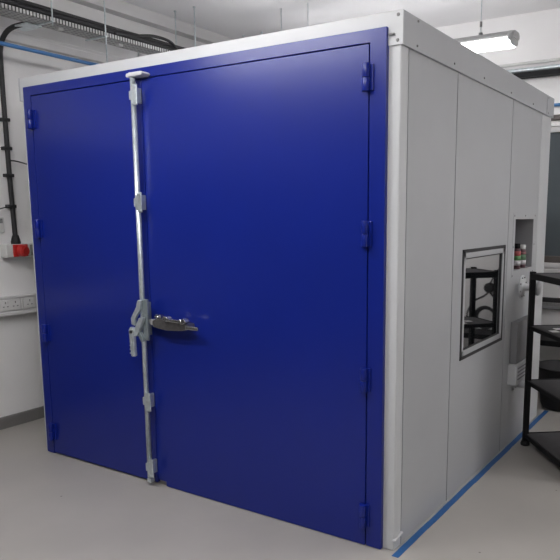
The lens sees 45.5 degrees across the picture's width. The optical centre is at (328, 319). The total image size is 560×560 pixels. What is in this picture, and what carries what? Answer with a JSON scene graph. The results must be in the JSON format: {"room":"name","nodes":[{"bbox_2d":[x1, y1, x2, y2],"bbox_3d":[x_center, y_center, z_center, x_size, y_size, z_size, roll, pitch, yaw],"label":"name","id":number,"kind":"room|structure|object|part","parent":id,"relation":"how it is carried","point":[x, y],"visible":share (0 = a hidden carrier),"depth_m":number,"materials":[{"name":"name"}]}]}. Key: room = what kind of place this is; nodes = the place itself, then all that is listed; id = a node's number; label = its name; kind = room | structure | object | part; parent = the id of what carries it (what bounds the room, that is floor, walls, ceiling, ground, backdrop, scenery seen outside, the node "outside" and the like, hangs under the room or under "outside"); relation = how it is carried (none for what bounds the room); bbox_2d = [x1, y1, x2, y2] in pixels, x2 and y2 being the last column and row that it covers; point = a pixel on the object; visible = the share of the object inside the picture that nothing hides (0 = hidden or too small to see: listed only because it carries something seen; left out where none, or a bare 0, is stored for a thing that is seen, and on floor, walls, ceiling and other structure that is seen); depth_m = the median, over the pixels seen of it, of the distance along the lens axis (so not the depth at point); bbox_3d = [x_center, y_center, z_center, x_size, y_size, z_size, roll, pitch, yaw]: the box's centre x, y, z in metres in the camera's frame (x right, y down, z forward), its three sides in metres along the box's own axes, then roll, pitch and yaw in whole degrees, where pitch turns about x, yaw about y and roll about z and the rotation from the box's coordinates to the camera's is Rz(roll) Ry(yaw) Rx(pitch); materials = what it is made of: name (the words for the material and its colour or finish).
{"room":"laboratory","nodes":[
{"label":"laboratory","id":0,"kind":"room"},
{"bbox_2d":[0,0,206,417],"bbox_3d":[-2.839,-0.732,4.164,0.100,3.310,8.050,5,10,32],"label":"wall","id":1,"kind":"structure","parent":0,"point":[21,389],"depth_m":4.98,"materials":[{"name":"white paint"}]},
{"bbox_2d":[0,217,4,232],"bbox_3d":[-2.384,-0.679,4.793,0.020,0.110,0.083,5,10,32],"label":"wall switch","id":2,"kind":"object","parent":1,"relation":"attached to","point":[2,230],"visible":1,"depth_m":4.81,"materials":[{"name":"grey plastic"}]},
{"bbox_2d":[0,243,32,257],"bbox_3d":[-2.244,-0.512,4.929,0.142,0.094,0.335,5,10,32],"label":"socket","id":3,"kind":"object","parent":1,"relation":"attached to","point":[26,249],"visible":0.71,"depth_m":4.83,"materials":[{"name":"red plastic"}]},
{"bbox_2d":[0,293,36,316],"bbox_3d":[-2.766,0.003,4.233,0.071,0.140,8.050,5,10,32],"label":"dado trunking","id":4,"kind":"object","parent":1,"relation":"attached to","point":[25,303],"visible":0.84,"depth_m":4.92,"materials":[{"name":"white plastic"}]},
{"bbox_3d":[-2.336,-0.104,4.866,0.013,0.079,0.155,5,10,32],"label":"socket plate","id":5,"kind":"part","parent":4,"relation":"part of","materials":[{"name":"white plastic"}]},
{"bbox_3d":[-2.253,-0.124,4.996,0.013,0.079,0.095,5,10,32],"label":"socket plate","id":6,"kind":"part","parent":4,"relation":"part of","materials":[{"name":"white plastic"}]},
{"bbox_2d":[0,22,41,243],"bbox_3d":[-2.182,-1.311,4.737,0.383,1.552,0.210,1,9,4],"label":"conduit","id":7,"kind":"object","parent":1,"relation":"attached to","point":[23,26],"visible":0.94,"depth_m":4.75,"materials":[{"name":"black plastic"}]},
{"bbox_2d":[0,406,43,429],"bbox_3d":[-2.787,0.864,4.381,0.020,0.090,8.050,5,10,32],"label":"baseboard","id":8,"kind":"structure","parent":1,"relation":"attached to","point":[19,418],"depth_m":5.06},
{"bbox_2d":[0,28,123,63],"bbox_3d":[-2.776,-1.897,3.942,0.050,0.080,8.050,5,10,32],"label":"trim","id":9,"kind":"structure","parent":1,"relation":"attached to","point":[15,37],"depth_m":5.04,"materials":[{"name":"white plastic"}]},
{"bbox_2d":[68,0,234,43],"bbox_3d":[-2.755,-2.312,3.863,0.100,0.095,8.050,5,10,32],"label":"trim","id":10,"kind":"structure","parent":1,"relation":"attached to","point":[119,8],"depth_m":5.75,"materials":[{"name":"white metal"}]},
{"bbox_2d":[0,391,559,559],"bbox_3d":[0.002,1.225,2.671,6.800,0.100,8.250,5,10,32],"label":"floor","id":11,"kind":"structure","parent":0,"point":[54,506],"depth_m":3.47,"materials":[{"name":"paint"}]},
{"bbox_2d":[18,9,553,549],"bbox_3d":[-0.125,-0.357,4.630,2.766,2.420,2.670,5,10,32],"label":"enclosure","id":12,"kind":"object","parent":11,"relation":"on","point":[276,276],"visible":0.99,"depth_m":3.46,"materials":[{"name":"blue metal"}]},
{"bbox_3d":[-1.869,-0.252,4.357,0.090,2.300,0.077,5,10,32],"label":"corner post","id":13,"kind":"part","parent":12,"relation":"part of","materials":[{"name":"metal"}]},
{"bbox_3d":[-1.410,-0.206,4.026,0.965,2.286,0.044,5,10,32],"label":"door","id":14,"kind":"part","parent":12,"relation":"part of","materials":[{"name":"blue metal"}]},
{"bbox_3d":[-1.107,0.134,3.750,0.040,0.157,0.026,5,10,32],"label":"lever handle","id":15,"kind":"part","parent":12,"relation":"part of","materials":[{"name":"metal"}]},
{"bbox_3d":[-1.015,0.000,3.736,0.056,0.232,0.072,5,10,32],"label":"handle plate","id":16,"kind":"part","parent":12,"relation":"part of","materials":[{"name":"metal"}]},
{"bbox_3d":[-0.825,0.005,3.583,0.173,0.034,0.040,5,10,32],"label":"latch arm","id":17,"kind":"part","parent":12,"relation":"part of","materials":[{"name":"metal"}]},
{"bbox_3d":[-0.807,-0.176,3.666,2.527,2.355,0.074,5,10,32],"label":"door frame","id":18,"kind":"part","parent":12,"relation":"part of","materials":[{"name":"blue metal"}]},
{"bbox_3d":[-0.406,-0.105,3.404,1.393,2.294,0.046,5,10,32],"label":"door","id":19,"kind":"part","parent":12,"relation":"part of","materials":[{"name":"blue metal"}]},
{"bbox_3d":[0.291,-0.045,3.022,0.085,2.300,0.077,5,10,32],"label":"corner post","id":20,"kind":"part","parent":12,"relation":"part of","materials":[{"name":"white metal"}]},
{"bbox_3d":[0.481,-0.088,3.287,0.043,2.302,0.568,5,10,32],"label":"panel","id":21,"kind":"part","parent":12,"relation":"part of","materials":[{"name":"white metal"}]},
{"bbox_3d":[0.883,-0.187,3.921,0.043,2.302,0.928,5,10,32],"label":"panel","id":22,"kind":"part","parent":12,"relation":"part of","materials":[{"name":"white metal"}]},
{"bbox_2d":[514,243,520,268],"bbox_3d":[1.294,-0.433,4.563,0.050,0.174,0.050,5,10,32],"label":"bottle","id":23,"kind":"object","parent":12,"relation":"in","point":[517,251],"visible":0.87,"depth_m":4.54,"materials":[{"name":"plastic"}]},
{"bbox_3d":[1.315,-0.294,4.603,0.043,2.302,0.682,5,10,32],"label":"panel","id":24,"kind":"part","parent":12,"relation":"part of","materials":[{"name":"white metal"}]},
{"bbox_2d":[520,245,525,267],"bbox_3d":[1.366,-0.445,4.686,0.050,0.160,0.050,5,10,32],"label":"bottle","id":25,"kind":"object","parent":12,"relation":"in","point":[522,247],"visible":0.67,"depth_m":4.67,"materials":[{"name":"plastic"}]},
{"bbox_3d":[1.548,-0.356,5.006,0.085,2.300,0.243,5,10,32],"label":"corner post","id":26,"kind":"part","parent":12,"relation":"part of","materials":[{"name":"white metal"}]},
{"bbox_2d":[392,410,547,557],"bbox_3d":[1.041,0.926,4.248,0.038,0.001,2.761,5,10,32],"label":"tape strip","id":27,"kind":"object","parent":11,"relation":"on","point":[405,546],"visible":0.9,"depth_m":3.75,"materials":[{"name":"blue plastic"}]},
{"bbox_2d":[520,271,559,466],"bbox_3d":[1.546,0.326,4.199,0.365,1.202,0.730,-1,9,-6],"label":"shelf unit","id":28,"kind":"object","parent":11,"relation":"on","point":[548,443],"visible":1,"depth_m":4.44,"materials":[{"name":"black metal"}]},
{"bbox_3d":[1.360,0.267,4.508,0.034,1.182,0.034,-1,9,-6],"label":"leg","id":29,"kind":"part","parent":28,"relation":"part of","materials":[{"name":"black metal"}]},
{"bbox_3d":[1.387,0.853,4.264,0.010,0.030,0.632,-1,9,-6],"label":"shelf rail","id":30,"kind":"part","parent":28,"relation":"part of","materials":[{"name":"black metal"}]},
{"bbox_3d":[1.387,0.478,4.205,0.010,0.026,0.632,-1,9,-6],"label":"shelf rail","id":31,"kind":"part","parent":28,"relation":"part of","materials":[{"name":"black metal"}]},
{"bbox_3d":[1.509,0.797,4.618,0.267,0.030,0.010,-1,9,-6],"label":"shelf rail","id":32,"kind":"part","parent":28,"relation":"part of","materials":[{"name":"black metal"}]},
{"bbox_3d":[1.386,0.107,4.147,0.010,0.026,0.632,-1,9,-6],"label":"shelf rail","id":33,"kind":"part","parent":28,"relation":"part of","materials":[{"name":"black metal"}]},
{"bbox_3d":[1.386,-0.236,4.094,0.010,0.040,0.632,-1,9,-6],"label":"shelf rail","id":34,"kind":"part","parent":28,"relation":"part of","materials":[{"name":"black metal"}]},
{"bbox_2d":[538,360,559,411],"bbox_3d":[1.937,0.533,5.463,0.459,0.397,0.459,-3,9,-16],"label":"tub","id":35,"kind":"object","parent":11,"relation":"on","point":[548,369],"visible":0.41,"depth_m":5.40,"materials":[{"name":"black plastic"}]},
{"bbox_2d":[540,335,559,346],"bbox_3d":[2.519,0.469,5.526,2.650,0.506,0.300,5,10,32],"label":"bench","id":36,"kind":"object","parent":11,"relation":"on","point":[544,341],"visible":0.02,"depth_m":5.72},
{"bbox_2d":[121,0,559,38],"bbox_3d":[-0.001,-2.144,2.144,6.800,0.100,8.250,5,10,32],"label":"ceiling","id":37,"kind":"structure","parent":0,"point":[233,19],"depth_m":5.70,"materials":[{"name":"white paint"}]},
{"bbox_2d":[0,0,262,62],"bbox_3d":[-2.474,-1.981,3.737,0.246,0.710,8.050,5,10,32],"label":"cable tray","id":38,"kind":"object","parent":37,"relation":"hanging from","point":[12,12],"visible":0.63,"depth_m":4.79,"materials":[{"name":"metal"}]},
{"bbox_3d":[-1.871,-2.220,4.464,0.024,0.464,0.024,5,10,32],"label":"hanging rod","id":39,"kind":"part","parent":38,"relation":"part of","materials":[{"name":"metal"}]},
{"bbox_2d":[0,41,138,65],"bbox_3d":[-2.525,-1.812,3.808,0.040,0.198,7.870,5,10,32],"label":"pipe","id":40,"kind":"object","parent":38,"relation":"hanging from","point":[2,43],"visible":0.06,"depth_m":4.66,"materials":[{"name":"metal"}]},
{"bbox_2d":[0,0,184,50],"bbox_3d":[-2.433,-1.981,3.800,0.163,0.126,7.800,5,10,32],"label":"cable bundle","id":41,"kind":"object","parent":38,"relation":"on","point":[149,39],"visible":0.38,"depth_m":4.85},
{"bbox_3d":[-1.635,-2.157,4.856,0.024,0.710,0.024,5,10,32],"label":"hanging rod","id":42,"kind":"part","parent":38,"relation":"part of","materials":[{"name":"metal"}]},
{"bbox_3d":[-1.322,-2.421,5.744,0.024,0.464,0.024,5,10,32],"label":"hanging rod","id":43,"kind":"part","parent":38,"relation":"part of","materials":[{"name":"metal"}]},
{"bbox_3d":[-1.134,-2.403,5.628,0.024,0.464,0.024,5,10,32],"label":"hanging rod","id":44,"kind":"part","parent":38,"relation":"part of","materials":[{"name":"metal"}]},
{"bbox_2d":[281,0,519,52],"bbox_3d":[0.387,-2.284,5.191,2.200,0.565,0.160,5,10,32],"label":"lamp","id":45,"kind":"object","parent":37,"relation":"hanging from","point":[482,42],"visible":0.22,"depth_m":4.70,"materials":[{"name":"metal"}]},
{"bbox_2d":[462,37,513,52],"bbox_3d":[0.387,-2.036,5.229,2.140,0.062,0.160,5,10,32],"label":"diffuser","id":46,"kind":"object","parent":45,"relation":"attached to","point":[477,44],"depth_m":4.71,"materials":[{"name":"white plastic"}]},
{"bbox_2d":[436,8,559,360],"bbox_3d":[2.168,-0.997,5.829,6.600,3.310,0.120,5,10,32],"label":"wall","id":47,"kind":"structure","parent":0,"point":[539,31],"depth_m":5.83,"materials":[{"name":"white paint"}]},
{"bbox_2d":[498,58,559,73],"bbox_3d":[2.410,-2.138,5.376,5.900,0.094,0.049,5,10,32],"label":"conduit","id":48,"kind":"object","parent":47,"relation":"attached to","point":[554,66],"visible":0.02,"depth_m":5.76,"materials":[{"name":"grey plastic"}]},
{"bbox_2d":[513,68,559,78],"bbox_3d":[2.392,-2.048,5.360,5.900,0.048,0.150,5,10,32],"label":"cable tray","id":49,"kind":"object","parent":47,"relation":"attached to","point":[551,72],"visible":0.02,"depth_m":5.69,"materials":[{"name":"metal"}]},
{"bbox_2d":[542,297,559,309],"bbox_3d":[1.211,-0.215,6.452,3.050,0.105,0.056,5,10,32],"label":"dado","id":50,"kind":"object","parent":47,"relation":"attached to","point":[550,303],"depth_m":5.95,"materials":[{"name":"grey plastic"}]},
{"bbox_2d":[544,126,559,272],"bbox_3d":[2.154,-1.031,5.772,0.970,1.285,0.160,5,10,32],"label":"window","id":51,"kind":"structure","parent":47,"relation":"in","point":[552,236],"depth_m":5.92,"materials":[{"name":"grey glass"}]},
{"bbox_3d":[2.139,-0.414,5.843,0.970,0.045,0.100,5,10,32],"label":"sill","id":52,"kind":"part","parent":51,"relation":"part of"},
{"bbox_2d":[551,114,559,120],"bbox_3d":[2.140,-1.729,5.642,0.970,0.045,0.030,5,10,32],"label":"trim","id":53,"kind":"structure","parent":47,"relation":"attached to","point":[556,117],"depth_m":5.73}
]}

